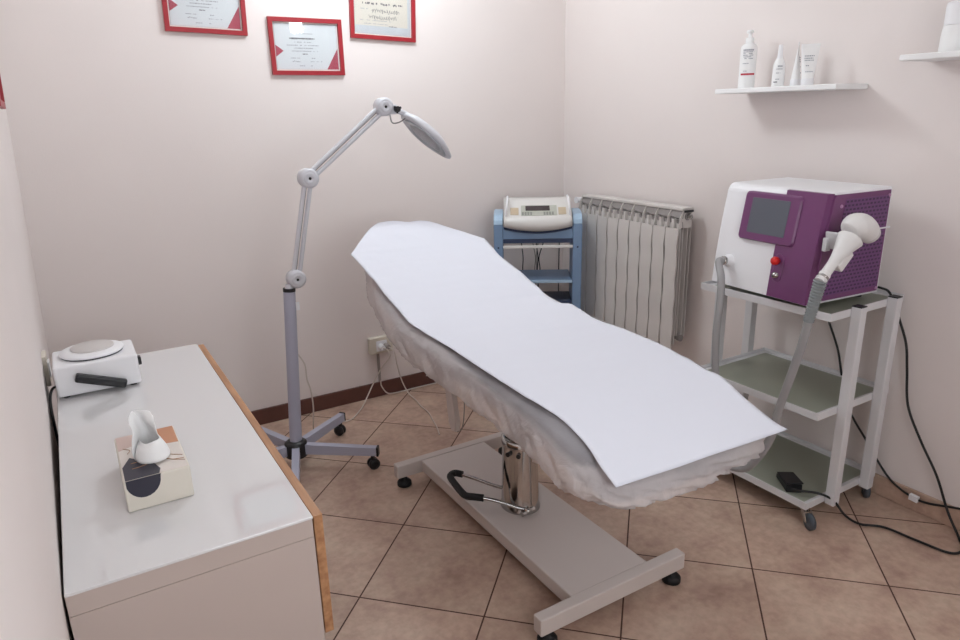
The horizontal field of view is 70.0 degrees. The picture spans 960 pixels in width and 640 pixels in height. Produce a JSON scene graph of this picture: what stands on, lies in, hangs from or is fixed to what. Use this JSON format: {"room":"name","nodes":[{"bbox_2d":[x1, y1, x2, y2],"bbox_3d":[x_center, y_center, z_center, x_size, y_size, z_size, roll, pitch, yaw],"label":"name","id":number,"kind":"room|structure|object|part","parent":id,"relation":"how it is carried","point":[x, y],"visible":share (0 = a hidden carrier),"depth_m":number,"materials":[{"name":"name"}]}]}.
{"room":"beauty treatment room","nodes":[
{"label":"beauty treatment room","id":0,"kind":"room"},
{"bbox_2d":[0,109,73,639],"bbox_3d":[-0.804,-0.225,1.038,0.271,2.750,3.750,-11,20,-29],"label":"wall","id":1,"kind":"structure","parent":0,"point":[33,606],"depth_m":0.97,"materials":[{"name":"paint"}]},
{"bbox_2d":[0,76,5,108],"bbox_3d":[-1.233,-0.700,1.722,0.025,0.320,0.460,-12,20,-30],"label":"framed picture","id":2,"kind":"object","parent":1,"relation":"attached to","point":[2,100],"visible":1,"depth_m":1.92},
{"bbox_2d":[41,351,51,386],"bbox_3d":[-1.254,0.140,1.986,0.016,0.090,0.070,-11,20,-29],"label":"wall socket","id":3,"kind":"object","parent":1,"relation":"attached to","point":[46,364],"visible":0.97,"depth_m":1.96,"materials":[{"name":"white plastic"}]},
{"bbox_2d":[0,0,565,410],"bbox_3d":[-0.705,-0.902,3.248,2.900,2.750,0.100,-11,20,-29],"label":"wall","id":4,"kind":"structure","parent":0,"point":[157,168],"depth_m":3.08,"materials":[{"name":"paint"}]},
{"bbox_2d":[161,0,247,35],"bbox_3d":[-1.124,-1.296,2.797,0.322,0.236,0.016,-10,19,-30],"label":"framed certificate","id":5,"kind":"object","parent":4,"relation":"attached to","point":[223,17],"visible":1,"depth_m":2.81,"materials":[{"name":"red"}]},
{"bbox_2d":[168,0,176,10],"bbox_3d":[-1.228,-1.262,2.746,0.034,0.048,0.001,-10,19,-30],"label":"print","id":6,"kind":"object","parent":5,"relation":"attached to","point":[172,4],"depth_m":2.74},
{"bbox_2d":[228,7,240,28],"bbox_3d":[-1.033,-1.265,2.868,0.054,0.088,0.001,-10,19,-30],"label":"print","id":7,"kind":"object","parent":5,"relation":"attached to","point":[234,13],"depth_m":2.87},
{"bbox_2d":[266,16,344,74],"bbox_3d":[-0.767,-1.213,3.046,0.330,0.236,0.016,-11,20,-29],"label":"framed certificate","id":8,"kind":"object","parent":4,"relation":"attached to","point":[298,46],"visible":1,"depth_m":3.04,"materials":[{"name":"red"}]},
{"bbox_2d":[275,45,282,55],"bbox_3d":[-0.874,-1.176,2.994,0.034,0.048,0.001,-11,20,-29],"label":"print","id":9,"kind":"object","parent":8,"relation":"attached to","point":[278,48],"depth_m":2.99},
{"bbox_2d":[328,50,338,68],"bbox_3d":[-0.672,-1.186,3.119,0.054,0.088,0.001,-11,20,-29],"label":"print","id":10,"kind":"object","parent":8,"relation":"attached to","point":[333,55],"depth_m":3.12},
{"bbox_2d":[251,372,435,424],"bbox_3d":[-0.625,0.385,3.601,2.655,0.079,0.014,-11,20,-29],"label":"baseboard","id":11,"kind":"structure","parent":4,"relation":"attached to","point":[334,399],"depth_m":3.55,"materials":[{"name":"brown wood"}]},
{"bbox_2d":[367,335,392,381],"bbox_3d":[-0.518,0.207,3.602,0.126,0.253,0.037,-11,20,-29],"label":"wall socket","id":12,"kind":"object","parent":4,"relation":"attached to","point":[373,342],"visible":0.82,"depth_m":3.56,"materials":[{"name":"white plastic"}]},
{"bbox_2d":[349,0,415,42],"bbox_3d":[-0.451,-1.426,3.184,0.336,0.248,0.016,-11,20,-29],"label":"framed certificate","id":13,"kind":"object","parent":4,"relation":"attached to","point":[387,20],"visible":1,"depth_m":3.20,"materials":[{"name":"red"}]},
{"bbox_2d":[355,24,409,36],"bbox_3d":[-0.453,-1.354,3.208,0.277,0.034,0.001,-9,18,-30],"label":"print","id":14,"kind":"object","parent":13,"relation":"attached to","point":[361,30],"depth_m":3.21},
{"bbox_2d":[407,0,409,28],"bbox_3d":[-0.339,-1.461,3.249,0.012,0.152,0.001,-9,18,-30],"label":"print","id":15,"kind":"object","parent":13,"relation":"on","point":[408,1],"depth_m":3.25},
{"bbox_2d":[260,383,959,639],"bbox_3d":[0.325,0.919,2.082,2.900,0.100,3.950,-11,20,-29],"label":"floor","id":16,"kind":"structure","parent":0,"point":[409,563],"depth_m":2.28,"materials":[{"name":"tile"}]},
{"bbox_2d":[57,344,333,639],"bbox_3d":[-0.788,0.602,1.803,0.427,0.721,1.221,-11,20,-29],"label":"sideboard","id":17,"kind":"object","parent":16,"relation":"on","point":[242,556],"visible":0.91,"depth_m":1.31,"materials":[{"name":"white laminate"}]},
{"bbox_2d":[49,339,141,448],"bbox_3d":[-1.068,0.437,2.004,0.238,0.734,0.280,-11,20,-29],"label":"heater","id":18,"kind":"object","parent":17,"relation":"on","point":[92,365],"visible":0.84,"depth_m":1.89,"materials":[{"name":"white plastic"}]},
{"bbox_3d":[-1.124,0.508,1.904,0.022,0.657,0.138,-8,18,-20],"label":"power cord","id":19,"kind":"part","parent":18,"relation":"part of","materials":[{"name":"black rubber"}]},
{"bbox_3d":[-1.104,0.083,1.948,0.164,0.010,0.164,-11,20,-29],"label":"lid","id":20,"kind":"part","parent":18,"relation":"part of","materials":[{"name":"white plastic"}]},
{"bbox_3d":[-1.040,0.166,1.885,0.123,0.064,0.026,-11,20,-29],"label":"handle","id":21,"kind":"part","parent":18,"relation":"part of","materials":[{"name":"black plastic"}]},
{"bbox_2d":[137,355,141,364],"bbox_3d":[-0.980,0.115,1.970,0.012,0.024,0.020,-11,20,-29],"label":"switch","id":22,"kind":"object","parent":18,"relation":"attached to","point":[138,356],"depth_m":1.96,"materials":[{"name":"black plastic"}]},
{"bbox_2d":[114,426,193,511],"bbox_3d":[-0.679,0.302,1.423,0.119,0.069,0.218,-11,20,-29],"label":"tissue box","id":23,"kind":"object","parent":17,"relation":"on","point":[169,479],"visible":0.71,"depth_m":1.35,"materials":[{"name":"cardboard"}]},
{"bbox_2d":[115,435,131,451],"bbox_3d":[-0.744,0.259,1.455,0.047,0.001,0.072,-11,20,-29],"label":"print","id":24,"kind":"object","parent":23,"relation":"on","point":[122,444],"depth_m":1.45},
{"bbox_2d":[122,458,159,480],"bbox_3d":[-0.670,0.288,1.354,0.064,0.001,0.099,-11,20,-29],"label":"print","id":25,"kind":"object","parent":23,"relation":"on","point":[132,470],"depth_m":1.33},
{"bbox_2d":[125,473,160,496],"bbox_3d":[-0.644,0.321,1.318,0.062,0.041,0.001,-11,20,-29],"label":"print","id":26,"kind":"object","parent":23,"relation":"attached to","point":[145,484],"depth_m":1.32},
{"bbox_2d":[128,410,169,463],"bbox_3d":[-0.670,0.234,1.385,0.068,0.084,0.104,-11,20,-29],"label":"tissue","id":27,"kind":"object","parent":23,"relation":"on","point":[148,447],"visible":1,"depth_m":1.38,"materials":[{"name":"white paper"}]},
{"bbox_2d":[118,441,187,481],"bbox_3d":[-0.680,0.271,1.413,0.113,0.001,0.212,-11,20,-29],"label":"print","id":28,"kind":"object","parent":23,"relation":"on","point":[176,464],"depth_m":1.35},
{"bbox_2d":[156,426,177,442],"bbox_3d":[-0.683,0.250,1.480,0.047,0.001,0.090,-11,20,-29],"label":"print","id":29,"kind":"object","parent":23,"relation":"on","point":[168,434],"depth_m":1.49},
{"bbox_3d":[-0.805,0.283,1.700,0.406,0.038,1.217,-11,20,-29],"label":"panel","id":30,"kind":"part","parent":17,"relation":"part of","materials":[{"name":"white laminate"}]},
{"bbox_3d":[-0.619,0.355,1.839,0.018,0.269,1.211,-11,20,-29],"label":"drawer","id":31,"kind":"part","parent":17,"relation":"part of","materials":[{"name":"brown wood"}]},
{"bbox_2d":[261,97,450,480],"bbox_3d":[-0.680,-0.142,2.892,0.654,1.504,1.108,13,22,39],"label":"lamp","id":32,"kind":"object","parent":16,"relation":"on","point":[297,447],"visible":0.84,"depth_m":2.81,"materials":[{"name":"grey metal"}]},
{"bbox_3d":[-0.927,0.513,3.034,0.313,0.048,0.030,13,22,39],"label":"leg","id":33,"kind":"part","parent":32,"relation":"part of","materials":[{"name":"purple metal"}]},
{"bbox_3d":[-0.944,0.578,2.820,0.313,0.048,0.032,-11,20,-29],"label":"leg","id":34,"kind":"part","parent":32,"relation":"part of","materials":[{"name":"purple metal"}]},
{"bbox_3d":[-0.735,0.599,2.736,0.030,0.048,0.313,-5,17,-13],"label":"leg","id":35,"kind":"part","parent":32,"relation":"part of","materials":[{"name":"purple metal"}]},
{"bbox_3d":[-0.715,-0.360,2.705,0.092,0.339,0.017,-11,20,-29],"label":"arm rod","id":36,"kind":"part","parent":32,"relation":"part of","materials":[{"name":"grey metal"}]},
{"bbox_3d":[-0.694,-0.359,2.718,0.092,0.339,0.017,-11,20,-29],"label":"arm rod","id":37,"kind":"part","parent":32,"relation":"part of","materials":[{"name":"grey metal"}]},
{"bbox_3d":[-0.708,0.492,3.084,0.030,0.048,0.313,6,18,22],"label":"leg","id":38,"kind":"part","parent":32,"relation":"part of","materials":[{"name":"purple metal"}]},
{"bbox_3d":[-0.590,0.545,2.900,0.313,0.048,0.030,0,17,4],"label":"leg","id":39,"kind":"part","parent":32,"relation":"part of","materials":[{"name":"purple metal"}]},
{"bbox_3d":[-0.537,-0.715,2.714,0.302,0.239,0.017,-11,20,-29],"label":"arm rod","id":40,"kind":"part","parent":32,"relation":"part of","materials":[{"name":"grey metal"}]},
{"bbox_3d":[-0.524,-0.698,2.727,0.302,0.239,0.017,-11,20,-29],"label":"arm rod","id":41,"kind":"part","parent":32,"relation":"part of","materials":[{"name":"grey metal"}]},
{"bbox_3d":[-0.334,-0.851,2.774,0.034,0.031,0.018,-11,20,-29],"label":"tilt knob","id":42,"kind":"part","parent":32,"relation":"part of","materials":[{"name":"black plastic"}]},
{"bbox_2d":[380,381,436,393],"bbox_3d":[-0.297,0.323,3.755,0.522,0.089,0.021,-11,19,-27],"label":"cord","id":43,"kind":"object","parent":16,"relation":"on","point":[380,381],"visible":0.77,"depth_m":3.71,"materials":[{"name":"white plastic"}]},
{"bbox_2d":[383,343,439,434],"bbox_3d":[-0.308,0.322,3.403,0.108,0.300,0.563,-11,20,-29],"label":"cord","id":44,"kind":"object","parent":16,"relation":"on","point":[386,345],"visible":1,"depth_m":3.55,"materials":[{"name":"white plastic"}]},
{"bbox_2d":[364,271,684,639],"bbox_3d":[0.091,0.270,2.383,0.627,0.977,1.681,-11,20,-29],"label":"bed","id":45,"kind":"object","parent":16,"relation":"on","point":[582,564],"visible":0.34,"depth_m":2.24,"materials":[{"name":"white metal"}]},
{"bbox_3d":[0.082,0.005,2.301,0.593,0.422,1.673,-11,20,-29],"label":"mattress","id":46,"kind":"part","parent":45,"relation":"part of","materials":[{"name":"white fabric"}]},
{"bbox_3d":[0.133,0.677,2.469,0.297,0.047,1.000,-11,20,-29],"label":"plate","id":47,"kind":"part","parent":45,"relation":"part of","materials":[{"name":"beige metal"}]},
{"bbox_2d":[365,271,764,509],"bbox_3d":[0.085,0.001,2.294,0.679,0.429,1.759,-11,20,-29],"label":"fitted sheet","id":48,"kind":"object","parent":45,"relation":"on","point":[422,351],"visible":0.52,"depth_m":1.70,"materials":[{"name":"fabric"}]},
{"bbox_2d":[351,220,787,486],"bbox_3d":[0.073,-0.047,2.294,0.606,0.359,1.776,-11,20,-29],"label":"paper sheet","id":49,"kind":"object","parent":48,"relation":"on","point":[642,408],"visible":1,"depth_m":1.97,"materials":[{"name":"white paper"}]},
{"bbox_2d":[494,208,581,308],"bbox_3d":[0.311,-0.128,3.737,0.452,0.938,0.266,0,17,3],"label":"trolley","id":50,"kind":"object","parent":16,"relation":"on","point":[573,236],"visible":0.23,"depth_m":3.53,"materials":[{"name":"blue metal"}]},
{"bbox_3d":[0.107,-0.118,3.726,0.047,0.834,0.210,0,17,3],"label":"panel","id":51,"kind":"part","parent":50,"relation":"part of","materials":[{"name":"blue metal"}]},
{"bbox_2d":[504,195,571,290],"bbox_3d":[0.306,-0.308,3.675,0.348,0.718,0.303,0,17,3],"label":"electrotherapy machine","id":52,"kind":"object","parent":50,"relation":"on","point":[533,215],"visible":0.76,"depth_m":3.50,"materials":[{"name":"white plastic"}]},
{"bbox_3d":[0.139,-0.580,3.538,0.019,0.109,0.116,1,17,8],"label":"carry handle","id":53,"kind":"part","parent":52,"relation":"part of","materials":[{"name":"white plastic"}]},
{"bbox_3d":[0.302,-0.562,3.517,0.183,0.042,0.087,0,17,3],"label":"key panel","id":54,"kind":"part","parent":52,"relation":"part of","materials":[{"name":"white plastic"}]},
{"bbox_3d":[0.453,-0.583,3.522,0.019,0.109,0.116,-2,17,-3],"label":"carry handle","id":55,"kind":"part","parent":52,"relation":"part of","materials":[{"name":"white plastic"}]},
{"bbox_2d":[504,226,571,233],"bbox_3d":[0.296,-0.465,3.518,0.348,0.034,0.065,0,17,3],"label":"tray","id":56,"kind":"object","parent":50,"relation":"attached to","point":[522,229],"depth_m":3.49,"materials":[{"name":"plastic"}]},
{"bbox_2d":[503,238,572,243],"bbox_3d":[0.302,-0.434,3.616,0.356,0.021,0.196,0,17,3],"label":"shelf","id":57,"kind":"object","parent":50,"relation":"attached to","point":[505,240],"depth_m":3.52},
{"bbox_2d":[519,269,571,279],"bbox_3d":[0.308,-0.236,3.707,0.356,0.013,0.262,0,17,3],"label":"shelf","id":58,"kind":"object","parent":50,"relation":"attached to","point":[559,274],"depth_m":3.71,"materials":[{"name":"blue metal"}]},
{"bbox_2d":[542,291,571,303],"bbox_3d":[0.309,-0.122,3.712,0.356,0.016,0.205,0,17,3],"label":"shelf","id":59,"kind":"object","parent":50,"relation":"attached to","point":[560,296],"depth_m":3.70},
{"bbox_3d":[0.512,-0.121,3.705,0.047,0.834,0.210,0,17,3],"label":"panel","id":60,"kind":"part","parent":50,"relation":"part of","materials":[{"name":"blue metal"}]},
{"bbox_2d":[701,280,903,530],"bbox_3d":[1.196,0.254,2.643,0.470,0.804,0.613,-11,20,-29],"label":"cart","id":61,"kind":"object","parent":16,"relation":"on","point":[818,392],"visible":0.56,"depth_m":2.51,"materials":[{"name":"white paint"}]},
{"bbox_3d":[0.975,0.170,2.831,0.035,0.734,0.035,-11,20,-29],"label":"leg","id":62,"kind":"part","parent":61,"relation":"part of","materials":[{"name":"white paint"}]},
{"bbox_3d":[1.139,0.137,2.925,0.035,0.734,0.035,-11,20,-29],"label":"leg","id":63,"kind":"part","parent":61,"relation":"part of","materials":[{"name":"white paint"}]},
{"bbox_3d":[1.181,0.233,2.634,0.377,0.007,0.485,-11,20,-29],"label":"glass shelf","id":64,"kind":"part","parent":61,"relation":"part of","materials":[{"name":"glass"}]},
{"bbox_3d":[1.181,0.229,2.633,0.425,0.026,0.533,-11,20,-29],"label":"shelf frame","id":65,"kind":"part","parent":61,"relation":"part of","materials":[{"name":"white paint"}]},
{"bbox_3d":[1.173,-0.102,2.532,0.377,0.007,0.485,-11,20,-29],"label":"glass shelf","id":66,"kind":"part","parent":61,"relation":"part of","materials":[{"name":"glass"}]},
{"bbox_3d":[1.173,-0.105,2.531,0.425,0.026,0.533,-11,20,-29],"label":"shelf frame","id":67,"kind":"part","parent":61,"relation":"part of","materials":[{"name":"white paint"}]},
{"bbox_3d":[1.189,0.558,2.733,0.425,0.026,0.533,-11,20,-29],"label":"shelf frame","id":68,"kind":"part","parent":61,"relation":"part of","materials":[{"name":"white paint"}]},
{"bbox_3d":[1.190,0.562,2.735,0.377,0.007,0.485,-11,20,-29],"label":"glass shelf","id":69,"kind":"part","parent":61,"relation":"part of","materials":[{"name":"glass"}]},
{"bbox_2d":[776,472,830,498],"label":"switch","id":70,"kind":"object","parent":61,"relation":"on","point":[790,481],"depth_m":2.50,"materials":[{"name":"black plastic"}]},
{"bbox_3d":[1.149,0.585,2.541,0.060,0.015,0.102,0,17,4],"label":"pedal plate","id":71,"kind":"part","parent":70,"relation":"part of","materials":[{"name":"black plastic"}]},
{"bbox_2d":[711,177,959,509],"bbox_3d":[1.235,0.122,2.362,0.630,1.122,0.902,-10,19,-25],"label":"machine","id":72,"kind":"object","parent":61,"relation":"on","point":[810,243],"visible":0.91,"depth_m":2.31,"materials":[{"name":"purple plastic"}]},
{"bbox_2d":[725,254,733,266],"bbox_3d":[0.912,-0.219,2.533,0.034,0.048,0.048,-10,19,-25],"label":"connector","id":73,"kind":"object","parent":72,"relation":"attached to","point":[729,258],"depth_m":2.52,"materials":[{"name":"white plastic"}]},
{"bbox_2d":[771,272,777,278],"bbox_3d":[1.007,-0.153,2.343,0.014,0.024,0.024,-10,19,-25],"label":"switch","id":74,"kind":"object","parent":72,"relation":"attached to","point":[774,275],"depth_m":2.34,"materials":[{"name":"silver metal"}]},
{"bbox_3d":[1.020,-0.179,2.338,0.024,0.098,0.038,-10,19,-25],"label":"button plate","id":75,"kind":"part","parent":72,"relation":"part of","materials":[{"name":"purple plastic"}]},
{"bbox_3d":[1.228,-0.246,2.269,0.324,0.347,0.009,-10,19,-25],"label":"panel","id":76,"kind":"part","parent":72,"relation":"part of","materials":[{"name":"purple plastic"}]},
{"bbox_2d":[823,195,888,295],"bbox_3d":[1.248,-0.248,2.272,0.266,0.312,0.002,-10,19,-25],"label":"vent grille","id":77,"kind":"object","parent":72,"relation":"attached to","point":[861,274],"depth_m":2.28,"materials":[{"name":"purple metal"}]},
{"bbox_3d":[1.254,0.308,2.356,0.035,0.734,0.035,-11,20,-29],"label":"leg","id":78,"kind":"part","parent":61,"relation":"part of","materials":[{"name":"white paint"}]},
{"bbox_3d":[1.433,0.272,2.459,0.035,0.734,0.035,-11,20,-29],"label":"leg","id":79,"kind":"part","parent":61,"relation":"part of","materials":[{"name":"white paint"}]},
{"bbox_2d":[835,502,959,554],"label":"cable","id":80,"kind":"object","parent":16,"relation":"on","point":[871,525],"depth_m":2.39,"materials":[{"name":"black plastic"}]},
{"bbox_2d":[562,0,959,507],"bbox_3d":[1.489,-0.682,2.352,0.100,2.750,3.750,-11,20,-29],"label":"wall","id":81,"kind":"structure","parent":0,"point":[645,119],"depth_m":2.67,"materials":[{"name":"paint"}]},
{"bbox_2d":[574,193,693,348],"bbox_3d":[0.767,-0.279,3.507,0.139,0.669,0.799,-11,20,-29],"label":"radiator","id":82,"kind":"object","parent":81,"relation":"attached to","point":[634,272],"visible":0.96,"depth_m":3.37,"materials":[{"name":"metal"}]},
{"bbox_2d":[715,84,867,93],"bbox_3d":[1.153,-0.868,2.578,0.189,0.018,0.513,-11,20,-29],"label":"wall shelf","id":83,"kind":"object","parent":81,"relation":"attached to","point":[819,87],"visible":1,"depth_m":2.47,"materials":[{"name":"white wood"}]},
{"bbox_2d":[738,30,757,87],"bbox_3d":[1.052,-1.021,2.690,0.063,0.215,0.062,-11,20,-29],"label":"pump bottle","id":84,"kind":"object","parent":83,"relation":"on","point":[748,54],"visible":0.93,"depth_m":2.67,"materials":[{"name":"white plastic"}]},
{"bbox_2d":[771,44,784,86],"bbox_3d":[1.131,-0.960,2.593,0.045,0.151,0.044,-11,20,-29],"label":"bottle","id":85,"kind":"object","parent":83,"relation":"on","point":[778,73],"visible":0.89,"depth_m":2.58,"materials":[{"name":"white plastic"}]},
{"bbox_2d":[790,42,800,85],"bbox_3d":[1.173,-0.945,2.536,0.037,0.153,0.037,8,19,28],"label":"tube","id":86,"kind":"object","parent":83,"relation":"on","point":[795,80],"visible":0.93,"depth_m":2.53,"materials":[{"name":"white plastic"}]},
{"bbox_2d":[800,43,820,84],"bbox_3d":[1.183,-0.918,2.467,0.048,0.141,0.043,-9,18,-23],"label":"tube","id":87,"kind":"object","parent":83,"relation":"on","point":[809,52],"visible":0.92,"depth_m":2.46,"materials":[{"name":"white plastic"}]},
{"bbox_2d":[858,473,959,530],"bbox_3d":[1.476,0.607,2.708,0.012,0.079,3.736,-11,20,-29],"label":"baseboard","id":88,"kind":"structure","parent":81,"relation":"attached to","point":[882,486],"depth_m":2.51,"materials":[{"name":"tile"}]},
{"bbox_2d":[899,318,959,542],"label":"cable","id":89,"kind":"object","parent":81,"relation":"on","point":[900,322],"depth_m":2.42,"materials":[{"name":"black plastic"}]},
{"bbox_2d":[899,50,959,61],"bbox_3d":[1.517,-0.772,1.975,0.189,0.018,0.505,-11,20,-29],"label":"wall shelf","id":90,"kind":"object","parent":81,"relation":"attached to","point":[946,55],"visible":1,"depth_m":2.08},
{"bbox_2d":[938,0,959,51],"bbox_3d":[1.434,-0.885,2.071,0.068,0.146,0.068,-11,20,-29],"label":"bottle","id":91,"kind":"object","parent":90,"relation":"on","point":[950,35],"visible":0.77,"depth_m":2.06,"materials":[{"name":"white plastic"}]}
]}

